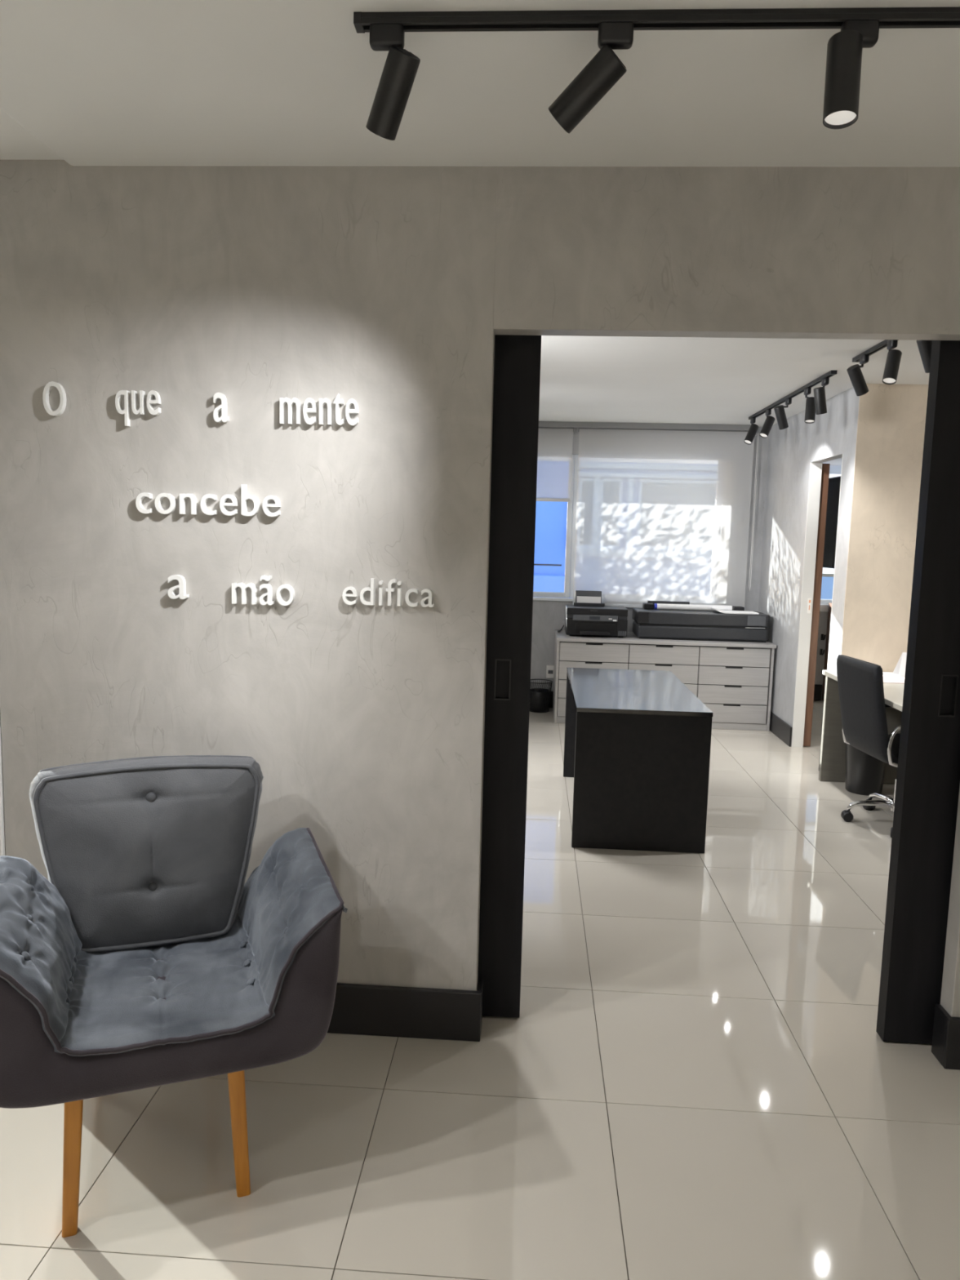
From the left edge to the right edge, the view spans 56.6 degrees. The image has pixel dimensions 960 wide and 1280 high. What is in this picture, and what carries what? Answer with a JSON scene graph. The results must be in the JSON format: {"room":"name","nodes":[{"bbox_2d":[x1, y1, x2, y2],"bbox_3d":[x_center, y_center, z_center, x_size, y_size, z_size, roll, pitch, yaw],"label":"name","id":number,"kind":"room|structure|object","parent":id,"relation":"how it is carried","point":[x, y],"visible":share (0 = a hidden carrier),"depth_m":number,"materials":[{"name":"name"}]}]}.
{"room":"office waiting area","nodes":[
{"label":"office waiting area","id":0,"kind":"room"},
{"bbox_2d":[0,160,959,1017],"bbox_3d":[1.063,-0.033,2.505,4.970,2.532,0.074,2,7,3],"label":"wall","id":1,"kind":"structure","parent":0,"point":[388,290],"depth_m":2.51,"materials":[{"name":"grey paint"}]},
{"bbox_2d":[0,709,5,856],"bbox_3d":[-1.482,-0.100,2.654,0.128,2.502,0.096,2,7,3],"label":"trim","id":2,"kind":"structure","parent":1,"relation":"attached to","point":[2,842],"depth_m":2.68,"materials":[{"name":"white paint"}]},
{"bbox_2d":[42,381,66,416],"bbox_3d":[-1.205,-0.682,2.524,0.060,0.095,0.018,2,7,3],"label":"letter","id":3,"kind":"object","parent":1,"relation":"attached to","point":[49,386],"depth_m":2.52,"materials":[{"name":"white paint"}]},
{"bbox_2d":[115,390,130,426],"bbox_3d":[-1.008,-0.654,2.515,0.034,0.098,0.018,2,7,3],"label":"letter","id":4,"kind":"object","parent":1,"relation":"attached to","point":[121,393],"depth_m":2.51,"materials":[{"name":"white paint"}]},
{"bbox_2d":[131,390,145,415],"bbox_3d":[-0.962,-0.668,2.511,0.032,0.066,0.018,2,7,3],"label":"letter","id":5,"kind":"object","parent":1,"relation":"attached to","point":[141,411],"depth_m":2.50,"materials":[{"name":"white paint"}]},
{"bbox_2d":[135,492,153,513],"bbox_3d":[-0.957,-0.391,2.542,0.043,0.060,0.018,2,7,3],"label":"letter","id":6,"kind":"object","parent":1,"relation":"attached to","point":[140,496],"depth_m":2.54,"materials":[{"name":"white paint"}]},
{"bbox_2d":[146,390,160,415],"bbox_3d":[-0.918,-0.667,2.508,0.034,0.067,0.018,2,7,3],"label":"letter","id":7,"kind":"object","parent":1,"relation":"attached to","point":[151,393],"depth_m":2.50,"materials":[{"name":"white paint"}]},
{"bbox_2d":[154,493,176,514],"bbox_3d":[-0.895,-0.389,2.539,0.056,0.060,0.018,2,7,3],"label":"letter","id":8,"kind":"object","parent":1,"relation":"attached to","point":[158,499],"depth_m":2.53,"materials":[{"name":"white paint"}]},
{"bbox_2d":[167,574,189,599],"bbox_3d":[-0.868,-0.153,2.564,0.056,0.069,0.018,2,7,3],"label":"letter","id":9,"kind":"object","parent":1,"relation":"attached to","point":[181,586],"depth_m":2.56,"materials":[{"name":"white paint"}]},
{"bbox_2d":[179,493,197,514],"bbox_3d":[-0.830,-0.387,2.535,0.044,0.058,0.018,2,7,3],"label":"letter","id":10,"kind":"object","parent":1,"relation":"attached to","point":[183,497],"depth_m":2.53,"materials":[{"name":"white paint"}]},
{"bbox_2d":[200,493,217,515],"bbox_3d":[-0.770,-0.385,2.531,0.043,0.060,0.018,2,7,3],"label":"letter","id":11,"kind":"object","parent":1,"relation":"attached to","point":[205,498],"depth_m":2.52,"materials":[{"name":"white paint"}]},
{"bbox_2d":[213,392,229,422],"bbox_3d":[-0.725,-0.651,2.498,0.040,0.081,0.018,2,7,3],"label":"letter","id":12,"kind":"object","parent":1,"relation":"attached to","point":[223,407],"depth_m":2.49,"materials":[{"name":"white paint"}]},
{"bbox_2d":[219,494,238,515],"bbox_3d":[-0.712,-0.383,2.528,0.048,0.060,0.018,2,7,3],"label":"letter","id":13,"kind":"object","parent":1,"relation":"attached to","point":[223,504],"depth_m":2.52,"materials":[{"name":"white paint"}]},
{"bbox_2d":[231,582,257,604],"bbox_3d":[-0.675,-0.133,2.554,0.068,0.060,0.018,2,7,3],"label":"letter","id":14,"kind":"object","parent":1,"relation":"attached to","point":[234,585],"depth_m":2.55,"materials":[{"name":"white paint"}]},
{"bbox_2d":[240,484,259,515],"bbox_3d":[-0.649,-0.395,2.523,0.048,0.088,0.018,2,7,3],"label":"letter","id":15,"kind":"object","parent":1,"relation":"attached to","point":[245,497],"depth_m":2.52,"materials":[{"name":"white paint"}]},
{"bbox_2d":[259,575,275,605],"bbox_3d":[-0.609,-0.142,2.549,0.040,0.085,0.018,2,7,3],"label":"letter","id":16,"kind":"object","parent":1,"relation":"attached to","point":[268,586],"depth_m":2.54,"materials":[{"name":"white paint"}]},
{"bbox_2d":[262,495,280,516],"bbox_3d":[-0.589,-0.379,2.521,0.048,0.060,0.018,2,7,3],"label":"letter","id":17,"kind":"object","parent":1,"relation":"attached to","point":[265,503],"depth_m":2.51,"materials":[{"name":"white paint"}]},
{"bbox_2d":[275,584,294,605],"bbox_3d":[-0.556,-0.129,2.547,0.050,0.061,0.018,2,7,3],"label":"letter","id":18,"kind":"object","parent":1,"relation":"attached to","point":[278,594],"depth_m":2.54,"materials":[{"name":"white paint"}]},
{"bbox_2d":[280,397,300,424],"bbox_3d":[-0.529,-0.639,2.487,0.055,0.071,0.018,2,7,3],"label":"letter","id":19,"kind":"object","parent":1,"relation":"attached to","point":[282,401],"depth_m":2.48,"materials":[{"name":"white paint"}]},
{"bbox_2d":[302,397,316,425],"bbox_3d":[-0.474,-0.637,2.484,0.034,0.073,0.018,2,7,3],"label":"letter","id":20,"kind":"object","parent":1,"relation":"attached to","point":[313,421],"depth_m":2.48,"materials":[{"name":"white paint"}]},
{"bbox_2d":[319,398,332,425],"bbox_3d":[-0.430,-0.636,2.482,0.032,0.071,0.018,2,7,3],"label":"letter","id":21,"kind":"object","parent":1,"relation":"attached to","point":[322,402],"depth_m":2.47,"materials":[{"name":"white paint"}]},
{"bbox_2d":[333,393,344,425],"bbox_3d":[-0.392,-0.641,2.479,0.028,0.086,0.018,2,7,3],"label":"letter","id":22,"kind":"object","parent":1,"relation":"attached to","point":[338,401],"depth_m":2.47,"materials":[{"name":"white paint"}]},
{"bbox_2d":[342,586,357,604],"bbox_3d":[-0.370,-0.126,2.536,0.039,0.052,0.018,2,7,3],"label":"letter","id":23,"kind":"object","parent":1,"relation":"attached to","point":[344,595],"depth_m":2.53,"materials":[{"name":"white paint"}]},
{"bbox_2d":[345,398,359,426],"bbox_3d":[-0.355,-0.633,2.477,0.034,0.073,0.018,2,7,3],"label":"letter","id":24,"kind":"object","parent":1,"relation":"attached to","point":[348,411],"depth_m":2.47,"materials":[{"name":"white paint"}]},
{"bbox_2d":[360,578,374,604],"bbox_3d":[-0.320,-0.137,2.532,0.039,0.075,0.018,2,7,3],"label":"letter","id":25,"kind":"object","parent":1,"relation":"attached to","point":[371,588],"depth_m":2.52,"materials":[{"name":"white paint"}]},
{"bbox_2d":[378,580,383,605],"bbox_3d":[-0.281,-0.134,2.530,0.010,0.070,0.018,2,7,3],"label":"letter","id":26,"kind":"object","parent":1,"relation":"attached to","point":[381,582],"depth_m":2.52,"materials":[{"name":"white paint"}]},
{"bbox_2d":[386,578,396,605],"bbox_3d":[-0.252,-0.136,2.528,0.028,0.076,0.018,2,7,3],"label":"letter","id":27,"kind":"object","parent":1,"relation":"attached to","point":[389,589],"depth_m":2.52,"materials":[{"name":"white paint"}]},
{"bbox_2d":[397,581,401,605],"bbox_3d":[-0.229,-0.132,2.527,0.010,0.070,0.018,2,7,3],"label":"letter","id":28,"kind":"object","parent":1,"relation":"attached to","point":[399,583],"depth_m":2.52,"materials":[{"name":"white paint"}]},
{"bbox_2d":[327,978,483,1041],"bbox_3d":[-0.721,1.094,2.731,1.455,0.152,0.089,2,7,3],"label":"baseboard","id":29,"kind":"structure","parent":1,"relation":"attached to","point":[443,1014],"depth_m":2.66,"materials":[{"name":"black wood"}]},
{"bbox_2d":[404,588,417,606],"bbox_3d":[-0.193,-0.120,2.526,0.035,0.052,0.018,2,7,3],"label":"letter","id":30,"kind":"object","parent":1,"relation":"attached to","point":[408,602],"depth_m":2.52,"materials":[{"name":"white paint"}]},
{"bbox_2d":[420,588,434,607],"bbox_3d":[-0.148,-0.119,2.523,0.037,0.052,0.018,2,7,3],"label":"letter","id":31,"kind":"object","parent":1,"relation":"attached to","point":[428,591],"depth_m":2.52,"materials":[{"name":"white paint"}]},
{"bbox_2d":[477,334,541,1017],"bbox_3d":[-0.346,0.071,2.707,1.000,2.192,0.053,2,7,3],"label":"door","id":32,"kind":"structure","parent":1,"relation":"in","point":[517,358],"depth_m":2.65,"materials":[{"name":"black wood"}]},
{"bbox_2d":[875,340,959,1044],"bbox_3d":[1.749,0.141,2.574,0.998,2.194,0.057,2,7,3],"label":"door","id":33,"kind":"structure","parent":1,"relation":"in","point":[928,777],"depth_m":2.60,"materials":[{"name":"black wood"}]},
{"bbox_2d":[931,1004,959,1069],"bbox_3d":[2.429,1.195,2.549,2.170,0.152,0.089,2,7,3],"label":"baseboard","id":34,"kind":"structure","parent":1,"relation":"attached to","point":[945,1046],"depth_m":2.58,"materials":[{"name":"black wood"}]},
{"bbox_2d":[0,699,959,1279],"bbox_3d":[0.254,1.195,2.995,7.438,0.060,12.100,2,7,3],"label":"floor","id":35,"kind":"structure","parent":0,"point":[695,1078],"depth_m":2.31,"materials":[{"name":"tile"}]},
{"bbox_2d":[0,755,347,1237],"bbox_3d":[-0.762,0.785,2.130,0.769,0.901,0.615,-1,7,-21],"label":"armchair","id":36,"kind":"object","parent":35,"relation":"on","point":[144,957],"visible":1,"depth_m":2.07,"materials":[{"name":"grey fabric"}]},
{"bbox_2d":[28,756,263,948],"bbox_3d":[-0.846,0.549,2.303,0.570,0.476,0.180,-1,7,-21],"label":"cushion","id":37,"kind":"object","parent":36,"relation":"on","point":[143,852],"depth_m":2.25,"materials":[{"name":"grey fabric"}]},
{"bbox_2d":[529,679,552,712],"bbox_3d":[0.516,0.487,7.748,0.224,0.266,0.224,2,7,3],"label":"wastebasket","id":38,"kind":"object","parent":35,"relation":"on","point":[540,698],"visible":0.81,"depth_m":7.68,"materials":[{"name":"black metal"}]},
{"bbox_2d":[563,667,712,853],"bbox_3d":[0.817,0.603,4.951,0.645,0.694,1.338,2,7,3],"label":"table","id":39,"kind":"object","parent":35,"relation":"on","point":[637,743],"visible":1,"depth_m":4.30,"materials":[{"name":"black laminate"}]},
{"bbox_2d":[552,629,776,731],"bbox_3d":[1.497,0.322,7.499,1.740,0.700,0.677,2,7,3],"label":"base cabinet","id":40,"kind":"object","parent":35,"relation":"on","point":[733,679],"visible":0.69,"depth_m":7.16,"materials":[{"name":"grey laminate"}]},
{"bbox_2d":[564,590,628,637],"bbox_3d":[0.967,-0.219,7.442,0.499,0.359,0.418,2,7,3],"label":"printer","id":41,"kind":"object","parent":40,"relation":"on","point":[588,615],"visible":1,"depth_m":7.29,"materials":[{"name":"black plastic"}]},
{"bbox_2d":[574,590,601,603],"bbox_3d":[0.927,-0.347,7.625,0.225,0.150,0.012,2,-1,3],"label":"tray","id":42,"kind":"object","parent":41,"relation":"on","point":[581,596],"depth_m":7.61,"materials":[{"name":"plastic"}]},
{"bbox_2d":[579,631,609,635],"bbox_3d":[0.935,-0.056,7.274,0.240,0.028,0.044,2,7,3],"label":"paper tray","id":43,"kind":"object","parent":41,"relation":"on","point":[581,633],"depth_m":7.25,"materials":[{"name":"black plastic"}]},
{"bbox_2d":[631,600,769,642],"bbox_3d":[1.823,-0.160,7.423,1.062,0.290,0.403,2,7,3],"label":"plotter","id":44,"kind":"object","parent":40,"relation":"on","point":[650,623],"visible":0.95,"depth_m":7.24,"materials":[{"name":"grey plastic"}]},
{"bbox_2d":[653,603,732,611],"bbox_3d":[1.780,-0.272,7.452,0.638,0.050,0.050,2,7,3],"label":"paper roll","id":45,"kind":"object","parent":44,"relation":"on","point":[656,606],"visible":0.96,"depth_m":7.43,"materials":[{"name":"white paper"}]},
{"bbox_2d":[711,607,759,614],"bbox_3d":[2.090,-0.239,7.311,0.340,0.032,0.200,2,7,3],"label":"paper stack","id":46,"kind":"object","parent":44,"relation":"on","point":[719,611],"visible":1,"depth_m":7.24,"materials":[{"name":"white paper"}]},
{"bbox_2d":[818,670,904,784],"bbox_3d":[2.470,0.633,4.969,0.705,0.712,1.414,2,7,3],"label":"desk","id":47,"kind":"object","parent":35,"relation":"on","point":[833,748],"visible":0.28,"depth_m":5.64,"materials":[{"name":"laminate"}]},
{"bbox_2d":[882,671,898,675],"bbox_3d":[2.478,0.210,5.518,0.240,0.003,0.160,2,7,3],"label":"pile","id":48,"kind":"object","parent":47,"relation":"on","point":[884,673],"visible":0.37,"depth_m":5.51,"materials":[{"name":"white paper"}]},
{"bbox_2d":[883,675,904,684],"bbox_3d":[2.445,0.234,5.301,0.220,0.004,0.300,2,7,3],"label":"pile","id":49,"kind":"object","parent":47,"relation":"on","point":[886,678],"visible":0.52,"depth_m":5.28,"materials":[{"name":"white paper"}]},
{"bbox_2d":[892,652,906,676],"bbox_3d":[2.662,0.150,5.460,0.220,0.146,0.100,2,7,3],"label":"folded card","id":50,"kind":"object","parent":47,"relation":"on","point":[900,669],"visible":0.36,"depth_m":5.45,"materials":[{"name":"white paper"}]},
{"bbox_2d":[844,742,885,795],"bbox_3d":[2.362,0.758,5.462,0.254,0.345,0.254,2,7,3],"label":"wastebin","id":51,"kind":"object","parent":35,"relation":"on","point":[864,773],"visible":0.54,"depth_m":5.38,"materials":[{"name":"black plastic"}]},
{"bbox_2d":[836,654,901,837],"bbox_3d":[2.266,0.555,4.804,0.601,0.896,0.557,1,7,-4],"label":"office chair","id":52,"kind":"object","parent":35,"relation":"on","point":[863,706],"visible":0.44,"depth_m":4.71,"materials":[{"name":"black leather"},{"name":"chrome"},{"name":"black plastic"}]},
{"bbox_2d":[0,0,959,426],"bbox_3d":[0.101,-1.366,2.712,7.000,0.120,12.100,2,7,3],"label":"ceiling","id":53,"kind":"structure","parent":0,"point":[100,82],"depth_m":2.06,"materials":[{"name":"white paint"}]},
{"bbox_2d":[353,6,959,33],"bbox_3d":[0.758,-1.156,1.657,2.001,0.021,0.034,2,7,3],"label":"track","id":54,"kind":"object","parent":53,"relation":"attached to","point":[888,17],"visible":1,"depth_m":1.67,"materials":[{"name":"black metal"}]},
{"bbox_2d":[365,23,420,140],"bbox_3d":[-0.183,-1.093,1.750,0.090,0.187,0.139,-4,8,-37],"label":"track spotlight","id":55,"kind":"object","parent":54,"relation":"attached to","point":[401,67],"visible":1,"depth_m":1.73,"materials":[{"name":"black metal"}]},
{"bbox_2d":[548,22,633,133],"bbox_3d":[0.213,-1.086,1.725,0.167,0.176,0.063,5,8,31],"label":"track spotlight","id":56,"kind":"object","parent":54,"relation":"attached to","point":[605,69],"visible":1,"depth_m":1.70,"materials":[{"name":"black metal"}]},
{"bbox_2d":[822,19,879,128],"bbox_3d":[0.692,-1.062,1.664,0.094,0.186,0.079,2,7,3],"label":"track spotlight","id":57,"kind":"object","parent":54,"relation":"attached to","point":[844,48],"visible":1,"depth_m":1.65,"materials":[{"name":"black metal"}]},
{"bbox_2d":[748,369,837,419],"bbox_3d":[2.065,-1.629,6.023,0.034,0.021,1.967,2,7,3],"label":"track","id":58,"kind":"object","parent":53,"relation":"attached to","point":[831,373],"visible":0.86,"depth_m":5.76,"materials":[{"name":"black metal"}]},
{"bbox_2d":[743,417,758,444],"bbox_3d":[2.108,-1.624,6.922,0.125,0.208,0.072,-5,9,-43],"label":"track spotlight","id":59,"kind":"object","parent":58,"relation":"hanging from","point":[753,428],"visible":1,"depth_m":6.90,"materials":[{"name":"black plastic"}]},
{"bbox_2d":[759,408,774,438],"bbox_3d":[2.085,-1.571,6.467,0.123,0.209,0.076,-5,9,-44],"label":"track spotlight","id":60,"kind":"object","parent":58,"relation":"hanging from","point":[769,421],"visible":1,"depth_m":6.45,"materials":[{"name":"black plastic"}]},
{"bbox_2d":[773,397,791,429],"bbox_3d":[2.027,-1.519,5.991,0.110,0.206,0.100,2,7,3],"label":"track spotlight","id":61,"kind":"object","parent":58,"relation":"attached to","point":[780,411],"visible":1,"depth_m":5.97,"materials":[{"name":"black plastic"}]},
{"bbox_2d":[804,386,815,423],"bbox_3d":[2.056,-1.459,5.539,0.073,0.221,0.099,2,7,3],"label":"track spotlight","id":62,"kind":"object","parent":58,"relation":"hanging from","point":[810,412],"visible":0.88,"depth_m":5.52,"materials":[{"name":"black plastic"}]},
{"bbox_2d":[813,377,829,414],"bbox_3d":[2.000,-1.430,5.233,0.092,0.210,0.093,2,7,3],"label":"track spotlight","id":63,"kind":"object","parent":58,"relation":"attached to","point":[819,393],"visible":1,"depth_m":5.21,"materials":[{"name":"black plastic"}]},
{"bbox_2d":[852,339,898,362],"bbox_3d":[1.955,-1.424,4.233,0.034,0.021,0.965,2,7,3],"label":"track","id":64,"kind":"object","parent":53,"relation":"attached to","point":[882,344],"visible":0.44,"depth_m":4.44,"materials":[{"name":"black metal"}]},
{"bbox_2d":[846,353,869,395],"bbox_3d":[1.953,-1.359,4.575,0.136,0.202,0.092,-2,7,-27],"label":"track spotlight","id":65,"kind":"object","parent":64,"relation":"hanging from","point":[855,373],"visible":1,"depth_m":4.57,"materials":[{"name":"black plastic"}]},
{"bbox_2d":[882,339,902,384],"bbox_3d":[1.937,-1.308,4.185,0.069,0.213,0.111,6,8,31],"label":"track spotlight","id":66,"kind":"object","parent":64,"relation":"hanging from","point":[893,358],"visible":0.97,"depth_m":4.17,"materials":[{"name":"black plastic"}]},
{"bbox_2d":[916,340,932,373],"bbox_3d":[1.957,-1.275,3.889,0.137,0.210,0.066,-2,7,-27],"label":"track spotlight","id":67,"kind":"object","parent":64,"relation":"hanging from","point":[924,346],"visible":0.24,"depth_m":3.87,"materials":[{"name":"black plastic"}]},
{"bbox_2d":[530,426,768,691],"bbox_3d":[-0.324,-0.697,7.932,5.590,2.532,0.150,2,7,3],"label":"wall","id":68,"kind":"structure","parent":0,"point":[548,616],"depth_m":7.73,"materials":[{"name":"grey paint"}]},
{"bbox_2d":[546,665,554,678],"bbox_3d":[0.626,0.283,7.904,0.076,0.116,0.010,2,7,3],"label":"power socket","id":69,"kind":"object","parent":68,"relation":"attached to","point":[549,668],"visible":0.81,"depth_m":7.90,"materials":[{"name":"white plastic"}]},
{"bbox_2d":[549,691,553,707],"bbox_3d":[-0.080,0.506,7.970,1.550,0.147,0.016,2,7,3],"label":"baseboard","id":70,"kind":"structure","parent":68,"relation":"attached to","point":[552,692],"depth_m":7.92,"materials":[{"name":"black wood"}]},
{"bbox_2d":[533,596,573,601],"bbox_3d":[0.717,-0.357,7.847,2.740,0.023,0.092,2,7,3],"label":"window sill","id":71,"kind":"structure","parent":68,"relation":"attached to","point":[566,599],"depth_m":7.81,"materials":[{"name":"white stone"}]},
{"bbox_2d":[533,454,574,597],"bbox_3d":[0.099,-1.017,7.876,1.420,1.248,0.056,2,7,3],"label":"window","id":72,"kind":"structure","parent":68,"relation":"in","point":[569,518],"depth_m":7.84,"materials":[{"name":"white metal"}]},
{"bbox_2d":[536,426,574,502],"bbox_3d":[0.083,-1.537,7.702,1.441,0.650,0.058,2,7,3],"label":"roller blind","id":73,"kind":"object","parent":72,"relation":"attached to","point":[554,460],"visible":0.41,"depth_m":7.65,"materials":[{"name":"white fabric"}]},
{"bbox_2d":[568,454,578,598],"bbox_3d":[1.447,-0.974,7.801,1.278,1.248,0.050,2,7,3],"label":"window frame","id":74,"kind":"structure","parent":68,"relation":"in","point":[575,464],"depth_m":7.81,"materials":[{"name":"white metal"}]},
{"bbox_2d":[538,421,751,431],"bbox_3d":[0.743,-1.828,7.565,3.090,0.046,0.040,2,7,3],"label":"trim","id":75,"kind":"structure","parent":68,"relation":"attached to","point":[541,424],"depth_m":7.51,"materials":[{"name":"grey paint"}]},
{"bbox_2d":[573,427,759,608],"bbox_3d":[1.580,-1.044,7.665,1.528,1.546,0.060,2,7,3],"label":"roller blind","id":76,"kind":"object","parent":68,"relation":"attached to","point":[662,514],"visible":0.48,"depth_m":7.65,"materials":[{"name":"white fabric"}]},
{"bbox_2d":[758,387,859,727],"bbox_3d":[2.405,-0.486,6.715,0.080,2.532,2.278,2,7,3],"label":"wall","id":77,"kind":"structure","parent":0,"point":[833,434],"depth_m":6.72,"materials":[{"name":"white paint"}]},
{"bbox_2d":[768,711,820,769],"bbox_3d":[2.322,0.705,6.780,0.016,0.147,2.128,2,7,3],"label":"baseboard","id":78,"kind":"structure","parent":77,"relation":"attached to","point":[782,730],"depth_m":6.85,"materials":[{"name":"black wood"}]},
{"bbox_2d":[791,462,822,747],"bbox_3d":[2.384,-0.237,6.508,0.083,2.083,0.013,2,7,3],"label":"trim","id":79,"kind":"structure","parent":77,"relation":"attached to","point":[815,468],"depth_m":6.50,"materials":[{"name":"white paint"}]},
{"bbox_2d":[807,598,811,613],"bbox_3d":[2.401,-0.249,6.496,0.026,0.110,0.004,2,7,3],"label":"lock plate","id":80,"kind":"object","parent":77,"relation":"attached to","point":[809,604],"visible":1,"depth_m":6.50,"materials":[{"name":"white metal"}]},
{"bbox_2d":[803,463,830,746],"bbox_3d":[2.459,-0.239,6.535,0.056,2.073,0.037,2,7,3],"label":"door","id":81,"kind":"structure","parent":77,"relation":"in","point":[825,467],"depth_m":6.51,"materials":[{"name":"brown wood"}]},
{"bbox_2d":[822,457,842,465],"bbox_3d":[0.536,-1.758,8.267,10.000,0.115,0.860,2,7,3],"label":"eave","id":82,"kind":"object","parent":77,"relation":"attached to","point":[837,461],"depth_m":8.08},
{"bbox_2d":[826,453,843,670],"bbox_3d":[2.343,-0.160,5.837,0.083,2.083,0.011,2,7,3],"label":"trim","id":83,"kind":"structure","parent":77,"relation":"attached to","point":[842,454],"depth_m":5.79,"materials":[{"name":"white paint"}]},
{"bbox_2d":[814,611,827,699],"bbox_3d":[3.246,-0.686,8.621,1.365,2.532,0.150,2,7,3],"label":"wall","id":84,"kind":"structure","parent":0,"point":[823,620],"depth_m":8.63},
{"bbox_2d":[813,684,822,700],"bbox_3d":[2.926,0.497,8.691,0.795,0.150,0.016,2,7,3],"label":"baseboard","id":85,"kind":"structure","parent":84,"relation":"attached to","point":[818,688],"depth_m":8.66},
{"bbox_2d":[819,648,824,655],"bbox_3d":[3.300,0.120,8.589,0.024,0.061,0.087,2,7,3],"label":"coat hook","id":86,"kind":"object","parent":84,"relation":"attached to","point":[821,651],"visible":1,"depth_m":8.62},
{"bbox_2d":[820,634,825,639],"bbox_3d":[3.304,-0.024,8.573,0.024,0.061,0.087,2,7,3],"label":"coat hook","id":87,"kind":"object","parent":84,"relation":"attached to","point":[823,637],"visible":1,"depth_m":8.61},
{"bbox_2d":[819,604,828,611],"bbox_3d":[3.277,-0.313,8.631,1.080,0.067,0.130,2,7,3],"label":"trim","id":88,"kind":"structure","parent":84,"relation":"attached to","point":[824,607],"depth_m":8.56,"materials":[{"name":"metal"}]},
{"bbox_2d":[820,599,831,604],"bbox_3d":[3.312,-1.022,8.588,1.050,1.350,0.050,2,7,3],"label":"window","id":89,"kind":"structure","parent":84,"relation":"in","point":[822,601],"depth_m":8.64,"materials":[{"name":"white metal"}]},
{"bbox_2d":[822,602,831,700],"bbox_3d":[3.362,0.123,8.524,0.060,0.947,0.190,2,7,3],"label":"door","id":90,"kind":"structure","parent":84,"relation":"in","point":[828,620],"depth_m":8.57,"materials":[{"name":"brown wood"}]},
{"bbox_2d":[822,465,841,577],"bbox_3d":[3.313,-1.209,8.408,1.020,1.222,0.052,2,7,3],"label":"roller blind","id":91,"kind":"object","parent":84,"relation":"attached to","point":[834,470],"visible":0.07,"depth_m":8.35,"materials":[{"name":"white fabric"}]},
{"bbox_2d":[840,383,928,671],"bbox_3d":[3.018,-0.340,5.581,1.446,2.532,0.084,2,7,3],"label":"wall","id":92,"kind":"structure","parent":0,"point":[891,418],"depth_m":5.53,"materials":[{"name":"beige paint"}]},
{"bbox_3d":[3.608,0.021,2.603,0.100,2.532,12.200,2,7,3],"label":"wall","id":93,"kind":"structure","parent":0,"visible":0},
{"bbox_2d":[822,475,840,568],"bbox_3d":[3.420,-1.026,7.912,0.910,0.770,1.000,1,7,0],"label":"television","id":94,"kind":"object","parent":93,"relation":"attached to","point":[833,491],"visible":0.16,"depth_m":7.56,"materials":[{"name":"black plastic"}]},
{"label":"outside","id":95,"kind":"structure","parent":0,"visible":0},
{"bbox_3d":[1.375,1.989,24.808,80.000,0.200,31.080,2,7,3],"label":"ground","id":96,"kind":"structure","parent":95,"visible":0},
{"bbox_2d":[533,462,833,599],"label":"window","id":97,"kind":"structure","parent":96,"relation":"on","point":[550,535],"depth_m":14.83,"materials":[{"name":"glass"}]},
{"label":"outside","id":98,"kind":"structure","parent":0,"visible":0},
{"bbox_2d":[533,563,561,565],"bbox_3d":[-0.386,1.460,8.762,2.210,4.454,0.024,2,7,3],"label":"railing","id":99,"kind":"object","parent":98,"point":[535,564],"visible":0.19,"depth_m":8.44,"materials":[{"name":"blue paint"}]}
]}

